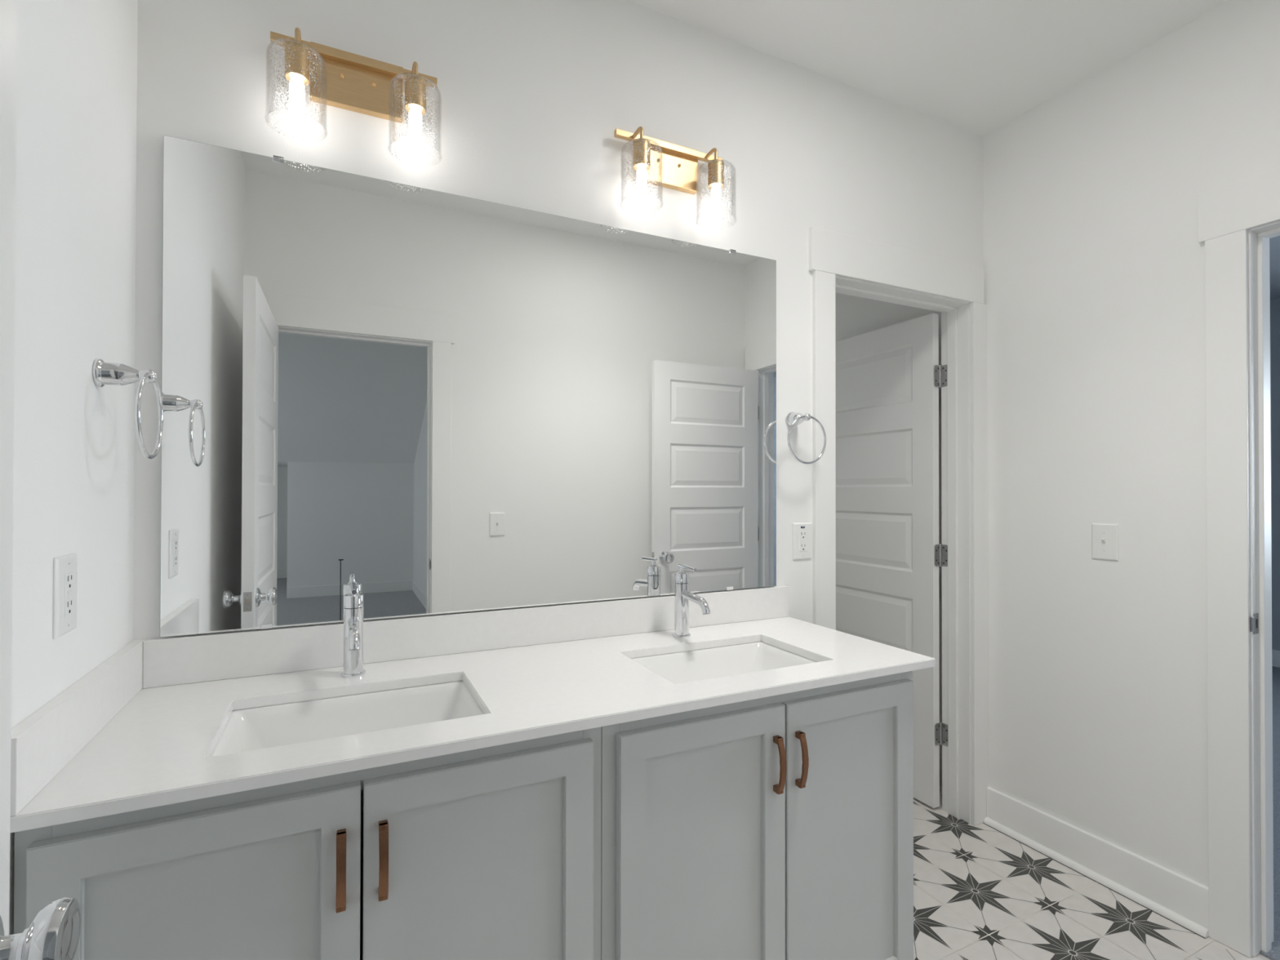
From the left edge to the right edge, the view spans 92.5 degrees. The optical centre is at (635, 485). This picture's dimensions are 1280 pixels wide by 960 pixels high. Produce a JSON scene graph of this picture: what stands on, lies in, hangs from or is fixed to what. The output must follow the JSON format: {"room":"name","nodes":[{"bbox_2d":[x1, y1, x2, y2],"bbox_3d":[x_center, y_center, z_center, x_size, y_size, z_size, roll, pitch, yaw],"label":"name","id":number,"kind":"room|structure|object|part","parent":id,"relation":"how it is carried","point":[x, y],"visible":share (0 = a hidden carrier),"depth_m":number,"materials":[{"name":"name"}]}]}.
{"room":"bathroom","nodes":[
{"label":"bathroom","id":0,"kind":"room"},
{"bbox_2d":[8,0,137,934],"bbox_3d":[-0.750,-0.053,0.521,0.120,2.743,1.632,0,0,-26],"label":"wall","id":1,"kind":"structure","parent":0,"point":[77,90],"depth_m":0.99,"materials":[{"name":"paint"}]},
{"bbox_2d":[53,552,77,639],"bbox_3d":[-0.891,0.171,0.961,0.008,0.122,0.080,0,0,-26],"label":"power outlet","id":2,"kind":"object","parent":1,"relation":"attached to","point":[64,567],"visible":1,"depth_m":0.95,"materials":[{"name":"white plastic"}]},
{"bbox_2d":[63,571,73,617],"bbox_3d":[-0.889,0.171,0.962,0.003,0.067,0.033,0,0,-26],"label":"receptacle","id":3,"kind":"object","parent":2,"relation":"attached to","point":[68,575],"depth_m":0.96,"materials":[{"name":"white plastic"}]},
{"bbox_2d":[92,358,163,459],"bbox_3d":[-0.916,-0.136,1.105,0.086,0.177,0.158,0,0,-26],"label":"towel ring","id":4,"kind":"object","parent":1,"relation":"attached to","point":[104,373],"visible":1,"depth_m":1.09,"materials":[{"name":"silver metal"}]},
{"bbox_3d":[-0.916,-0.199,1.106,0.086,0.052,0.052,0,0,-26],"label":"post","id":5,"kind":"part","parent":4,"relation":"part of","materials":[{"name":"silver metal"}]},
{"bbox_2d":[133,0,982,639],"bbox_3d":[0.147,-0.041,1.929,2.957,2.743,0.126,0,0,-26],"label":"wall","id":6,"kind":"structure","parent":0,"point":[535,95],"depth_m":1.72,"materials":[{"name":"paint"}]},
{"bbox_2d":[265,27,441,166],"bbox_3d":[-0.636,-0.903,1.406,0.364,0.239,0.147,0,0,-26],"label":"vanity light","id":7,"kind":"object","parent":6,"relation":"attached to","point":[340,78],"visible":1,"depth_m":1.43,"materials":[{"name":"gold metal"}]},
{"bbox_3d":[-0.740,-0.865,1.340,0.119,0.162,0.119,0,0,-26],"label":"lamp shade","id":8,"kind":"part","parent":7,"relation":"part of","materials":[{"name":"clear glass"}]},
{"bbox_3d":[-0.740,-0.843,1.340,0.030,0.088,0.030,0,0,-26],"label":"bulb","id":9,"kind":"part","parent":7,"relation":"part of","materials":[{"name":"white glass"}]},
{"bbox_2d":[284,40,309,85],"bbox_3d":[-0.740,-0.923,1.340,0.048,0.072,0.048,0,0,-26],"label":"socket","id":10,"kind":"object","parent":7,"relation":"attached to","point":[300,60],"depth_m":1.32,"materials":[{"name":"gold metal"}]},
{"bbox_3d":[-0.750,-0.983,1.362,0.010,0.050,0.057,0,0,-26],"label":"arm","id":11,"kind":"part","parent":7,"relation":"part of","materials":[{"name":"gold metal"}]},
{"bbox_3d":[-0.529,-0.982,1.468,0.010,0.050,0.057,0,0,-26],"label":"arm","id":12,"kind":"part","parent":7,"relation":"part of","materials":[{"name":"gold metal"}]},
{"bbox_3d":[-0.519,-0.864,1.446,0.119,0.162,0.119,0,0,-26],"label":"lamp shade","id":13,"kind":"part","parent":7,"relation":"part of","materials":[{"name":"clear glass"}]},
{"bbox_2d":[404,74,426,115],"bbox_3d":[-0.519,-0.922,1.446,0.048,0.072,0.048,0,0,-26],"label":"socket","id":14,"kind":"object","parent":7,"relation":"attached to","point":[407,83],"depth_m":1.43,"materials":[{"name":"gold metal"}]},
{"bbox_3d":[-0.519,-0.842,1.446,0.030,0.088,0.030,0,0,-26],"label":"bulb","id":15,"kind":"part","parent":7,"relation":"part of","materials":[{"name":"white glass"}]},
{"bbox_2d":[142,585,788,688],"bbox_3d":[-0.265,0.377,1.647,1.692,0.099,0.019,0,0,-26],"label":"backsplash","id":16,"kind":"structure","parent":6,"relation":"attached to","point":[191,659],"depth_m":1.52,"materials":[{"name":"white stone"}]},
{"bbox_2d":[160,135,776,637],"bbox_3d":[-0.273,-0.208,1.648,1.619,1.066,0.017,0,0,-26],"label":"wall mirror","id":17,"kind":"object","parent":6,"relation":"attached to","point":[429,402],"visible":1,"depth_m":1.53,"materials":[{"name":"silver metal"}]},
{"bbox_2d":[613,126,736,230],"bbox_3d":[0.122,-0.899,1.770,0.364,0.239,0.147,0,0,-26],"label":"vanity light","id":18,"kind":"object","parent":6,"relation":"attached to","point":[659,162],"visible":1,"depth_m":1.80,"materials":[{"name":"gold metal"}]},
{"bbox_3d":[0.007,-0.979,1.726,0.010,0.050,0.057,0,0,-26],"label":"arm","id":19,"kind":"part","parent":18,"relation":"part of","materials":[{"name":"gold metal"}]},
{"bbox_3d":[0.017,-0.861,1.704,0.119,0.162,0.119,0,0,-26],"label":"lamp shade","id":20,"kind":"part","parent":18,"relation":"part of","materials":[{"name":"clear glass"}]},
{"bbox_2d":[633,137,650,170],"bbox_3d":[0.017,-0.920,1.705,0.048,0.072,0.048,0,0,-26],"label":"socket","id":21,"kind":"object","parent":18,"relation":"attached to","point":[644,146],"depth_m":1.69,"materials":[{"name":"gold metal"}]},
{"bbox_3d":[0.017,-0.839,1.704,0.030,0.088,0.030,0,0,-26],"label":"bulb","id":22,"kind":"part","parent":18,"relation":"part of","materials":[{"name":"white glass"}]},
{"bbox_3d":[0.228,-0.978,1.832,0.010,0.050,0.057,0,0,-26],"label":"arm","id":23,"kind":"part","parent":18,"relation":"part of","materials":[{"name":"gold metal"}]},
{"bbox_2d":[707,159,724,189],"bbox_3d":[0.238,-0.919,1.811,0.048,0.072,0.048,0,0,-26],"label":"socket","id":24,"kind":"object","parent":18,"relation":"attached to","point":[711,163],"depth_m":1.79,"materials":[{"name":"gold metal"}]},
{"bbox_3d":[0.238,-0.838,1.810,0.030,0.088,0.030,0,0,-26],"label":"bulb","id":25,"kind":"part","parent":18,"relation":"part of","materials":[{"name":"white glass"}]},
{"bbox_3d":[0.238,-0.860,1.810,0.119,0.162,0.119,0,0,-26],"label":"lamp shade","id":26,"kind":"part","parent":18,"relation":"part of","materials":[{"name":"clear glass"}]},
{"bbox_2d":[792,522,811,559],"bbox_3d":[0.559,0.188,2.051,0.080,0.122,0.007,0,0,-26],"label":"power outlet","id":27,"kind":"object","parent":6,"relation":"attached to","point":[802,532],"visible":1,"depth_m":2.05,"materials":[{"name":"white plastic"}]},
{"bbox_2d":[799,530,807,551],"bbox_3d":[0.560,0.187,2.049,0.033,0.067,0.003,0,0,-26],"label":"receptacle","id":28,"kind":"object","parent":27,"relation":"attached to","point":[802,534],"depth_m":2.05,"materials":[{"name":"white plastic"}]},
{"bbox_2d":[786,411,826,464],"bbox_3d":[0.538,-0.156,2.000,0.158,0.177,0.086,0,0,-26],"label":"towel ring","id":29,"kind":"object","parent":6,"relation":"attached to","point":[793,419],"visible":1,"depth_m":1.99,"materials":[{"name":"silver metal"}]},
{"bbox_3d":[0.538,-0.218,2.000,0.052,0.052,0.086,0,0,-26],"label":"post","id":30,"kind":"part","parent":29,"relation":"part of","materials":[{"name":"silver metal"}]},
{"bbox_2d":[835,313,948,808],"bbox_3d":[1.094,0.310,2.828,0.156,2.033,0.745,0,0,-26],"label":"door","id":31,"kind":"structure","parent":6,"relation":"in","point":[889,553],"depth_m":2.69,"materials":[{"name":"white wood"}]},
{"bbox_2d":[808,226,988,825],"bbox_3d":[0.968,0.233,2.312,0.903,2.201,0.143,0,0,-26],"label":"door frame","id":32,"kind":"structure","parent":6,"relation":"attached to","point":[839,263],"depth_m":2.42,"materials":[{"name":"white wood"}]},
{"bbox_3d":[0.643,0.303,2.086,0.088,2.057,0.017,0,0,-26],"label":"casing","id":33,"kind":"part","parent":32,"relation":"part of","materials":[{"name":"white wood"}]},
{"bbox_3d":[0.988,-0.796,2.258,0.883,0.144,0.018,0,0,-26],"label":"head casing","id":34,"kind":"part","parent":32,"relation":"part of","materials":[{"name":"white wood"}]},
{"bbox_3d":[1.364,0.306,2.433,0.083,2.057,0.017,0,0,-26],"label":"casing","id":35,"kind":"part","parent":32,"relation":"part of","materials":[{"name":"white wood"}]},
{"bbox_2d":[628,0,1279,300],"bbox_3d":[2.377,-1.451,1.720,6.783,0.080,7.000,0,0,-26],"label":"ceiling","id":36,"kind":"structure","parent":0,"point":[975,66],"depth_m":1.94,"materials":[{"name":"white paint"}]},
{"bbox_2d":[835,0,1279,887],"bbox_3d":[1.449,-0.035,2.495,0.120,2.743,3.282,0,0,-26],"label":"wall","id":37,"kind":"structure","parent":0,"point":[1094,258],"depth_m":2.06,"materials":[{"name":"paint"}]},
{"bbox_2d":[982,786,1208,938],"bbox_3d":[1.538,1.265,2.117,0.035,0.137,0.690,0,0,-26],"label":"baseboard","id":38,"kind":"structure","parent":37,"relation":"attached to","point":[1182,900],"depth_m":2.05,"materials":[{"name":"white wood"}]},
{"bbox_2d":[1091,523,1118,560],"bbox_3d":[1.579,0.191,2.066,0.016,0.122,0.080,0,0,-26],"label":"light switch","id":39,"kind":"object","parent":37,"relation":"attached to","point":[1104,537],"visible":1,"depth_m":2.06,"materials":[{"name":"white plastic"}]},
{"bbox_2d":[1197,166,1279,957],"bbox_3d":[1.944,0.228,1.441,0.138,2.201,0.924,0,0,-26],"label":"door frame","id":40,"kind":"structure","parent":37,"relation":"attached to","point":[1237,221],"depth_m":1.75,"materials":[{"name":"white wood"}]},
{"bbox_3d":[1.718,0.302,1.776,0.017,2.057,0.092,0,0,-26],"label":"casing","id":41,"kind":"part","parent":40,"relation":"part of","materials":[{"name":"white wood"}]},
{"bbox_3d":[1.892,-0.801,1.423,0.018,0.144,0.924,0,0,-26],"label":"head casing","id":42,"kind":"part","parent":40,"relation":"part of","materials":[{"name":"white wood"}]},
{"bbox_3d":[1.757,0.394,1.739,0.041,0.058,0.004,0,0,-26],"label":"strike plate","id":43,"kind":"part","parent":40,"relation":"part of","materials":[{"name":"silver metal"}]},
{"bbox_2d":[913,666,1279,959],"bbox_3d":[2.413,1.358,1.719,6.733,0.068,7.000,0,0,-26],"label":"floor","id":44,"kind":"structure","parent":0,"point":[980,893],"depth_m":1.93,"materials":[{"name":"tile"}]},
{"bbox_2d":[13,726,601,959],"bbox_3d":[-0.545,0.883,1.200,0.838,0.879,0.569,0,0,-26],"label":"vanity cabinet","id":45,"kind":"object","parent":44,"relation":"on","point":[493,852],"visible":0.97,"depth_m":0.97,"materials":[{"name":"paint"}]},
{"bbox_3d":[-0.620,0.836,0.890,0.398,0.721,0.019,0,0,-26],"label":"door","id":46,"kind":"part","parent":45,"relation":"part of","materials":[{"name":"paint"}]},
{"bbox_3d":[-0.621,0.834,0.894,0.293,0.616,0.006,0,0,-26],"label":"door panel","id":47,"kind":"part","parent":45,"relation":"part of","materials":[{"name":"paint"}]},
{"bbox_3d":[-0.454,0.597,0.945,0.014,0.118,0.028,0,0,-26],"label":"handle","id":48,"kind":"part","parent":45,"relation":"part of","materials":[{"name":"orange metal"}]},
{"bbox_3d":[-0.400,0.597,0.971,0.014,0.118,0.028,0,0,-26],"label":"handle","id":49,"kind":"part","parent":45,"relation":"part of","materials":[{"name":"orange metal"}]},
{"bbox_3d":[-0.259,0.838,1.064,0.393,0.721,0.019,0,0,-26],"label":"door","id":50,"kind":"part","parent":45,"relation":"part of","materials":[{"name":"paint"}]},
{"bbox_3d":[-0.261,0.836,1.068,0.287,0.616,0.006,0,0,-26],"label":"door panel","id":51,"kind":"part","parent":45,"relation":"part of","materials":[{"name":"paint"}]},
{"bbox_2d":[600,671,913,959],"bbox_3d":[0.212,0.887,1.564,0.842,0.879,0.569,0,0,-26],"label":"vanity cabinet","id":52,"kind":"object","parent":44,"relation":"on","point":[779,827],"visible":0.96,"depth_m":1.32,"materials":[{"name":"paint"}]},
{"bbox_2d":[9,585,935,833],"bbox_3d":[-0.155,0.386,1.395,1.713,0.119,0.569,0,0,-26],"label":"countertop","id":53,"kind":"structure","parent":52,"relation":"on","point":[142,729],"depth_m":1.28,"materials":[{"name":"white stone"}]},
{"bbox_2d":[210,680,484,810],"bbox_3d":[-0.530,0.513,1.170,0.489,0.138,0.334,0,0,-26],"label":"undermount sink","id":54,"kind":"object","parent":53,"relation":"in","point":[251,729],"visible":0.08,"depth_m":1.27,"materials":[{"name":"white ceramic"}]},
{"bbox_2d":[340,582,365,678],"bbox_3d":[-0.606,0.321,1.319,0.050,0.205,0.166,0,0,-26],"label":"faucet","id":55,"kind":"object","parent":53,"relation":"on","point":[353,655],"visible":1,"depth_m":1.35,"materials":[{"name":"silver metal"}]},
{"bbox_3d":[-0.598,0.314,1.302,0.023,0.049,0.130,0,0,-26],"label":"spout","id":56,"kind":"part","parent":55,"relation":"part of","materials":[{"name":"silver metal"}]},
{"bbox_3d":[-0.619,0.226,1.345,0.011,0.015,0.087,0,0,-26],"label":"lever","id":57,"kind":"part","parent":55,"relation":"part of","materials":[{"name":"silver metal"}]},
{"bbox_2d":[672,563,710,638],"bbox_3d":[0.156,0.325,1.685,0.050,0.205,0.166,0,0,-26],"label":"faucet","id":58,"kind":"object","parent":53,"relation":"on","point":[682,595],"visible":1,"depth_m":1.72,"materials":[{"name":"silver metal"}]},
{"bbox_3d":[0.144,0.230,1.712,0.011,0.015,0.087,0,0,-26],"label":"lever","id":59,"kind":"part","parent":58,"relation":"part of","materials":[{"name":"silver metal"}]},
{"bbox_3d":[0.164,0.318,1.669,0.023,0.049,0.130,0,0,-26],"label":"spout","id":60,"kind":"part","parent":58,"relation":"part of","materials":[{"name":"silver metal"}]},
{"bbox_2d":[631,641,817,684],"bbox_3d":[0.222,0.517,1.532,0.492,0.138,0.334,0,0,-26],"label":"undermount sink","id":61,"kind":"object","parent":53,"relation":"in","point":[677,668],"visible":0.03,"depth_m":1.66,"materials":[{"name":"white ceramic"}]},
{"bbox_3d":[0.144,0.840,1.258,0.396,0.721,0.019,0,0,-26],"label":"door","id":62,"kind":"part","parent":52,"relation":"part of","materials":[{"name":"paint"}]},
{"bbox_3d":[0.143,0.838,1.262,0.291,0.616,0.006,0,0,-26],"label":"door panel","id":63,"kind":"part","parent":52,"relation":"part of","materials":[{"name":"paint"}]},
{"bbox_3d":[0.309,0.601,1.312,0.014,0.118,0.028,0,0,-26],"label":"handle","id":64,"kind":"part","parent":52,"relation":"part of","materials":[{"name":"orange metal"}]},
{"bbox_3d":[0.363,0.601,1.338,0.014,0.118,0.028,0,0,-26],"label":"handle","id":65,"kind":"part","parent":52,"relation":"part of","materials":[{"name":"orange metal"}]},
{"bbox_3d":[0.504,0.842,1.431,0.392,0.721,0.019,0,0,-26],"label":"door","id":66,"kind":"part","parent":52,"relation":"part of","materials":[{"name":"paint"}]},
{"bbox_3d":[0.502,0.840,1.435,0.287,0.616,0.006,0,0,-26],"label":"door panel","id":67,"kind":"part","parent":52,"relation":"part of","materials":[{"name":"paint"}]},
{"bbox_2d":[1270,297,1279,650],"bbox_3d":[5.476,-0.024,3.202,0.100,2.743,7.000,0,0,-26],"label":"wall","id":68,"kind":"structure","parent":0,"point":[1274,304],"depth_m":4.56,"materials":[{"name":"paint"}]},
{"bbox_2d":[1271,649,1279,667],"bbox_3d":[5.423,1.283,3.168,0.014,0.130,7.000,0,0,-26],"label":"baseboard","id":69,"kind":"structure","parent":68,"relation":"attached to","point":[1275,654],"depth_m":4.55,"materials":[{"name":"white wood"}]},
{"bbox_3d":[0.908,-0.051,0.347,2.957,2.743,0.120,0,0,-26],"label":"wall","id":70,"kind":"structure","parent":0,"visible":0},
{"bbox_2d":[0,0,81,959],"bbox_3d":[-0.412,0.288,0.200,0.158,2.033,0.762,0,0,-26],"label":"door","id":71,"kind":"structure","parent":70,"relation":"in","point":[54,934],"depth_m":0.54,"materials":[{"name":"white paint"}]},
{"bbox_3d":[-0.506,0.383,0.506,0.061,0.067,0.067,0,0,-26],"label":"knob","id":72,"kind":"part","parent":71,"relation":"part of","materials":[{"name":"silver metal"}]}
]}

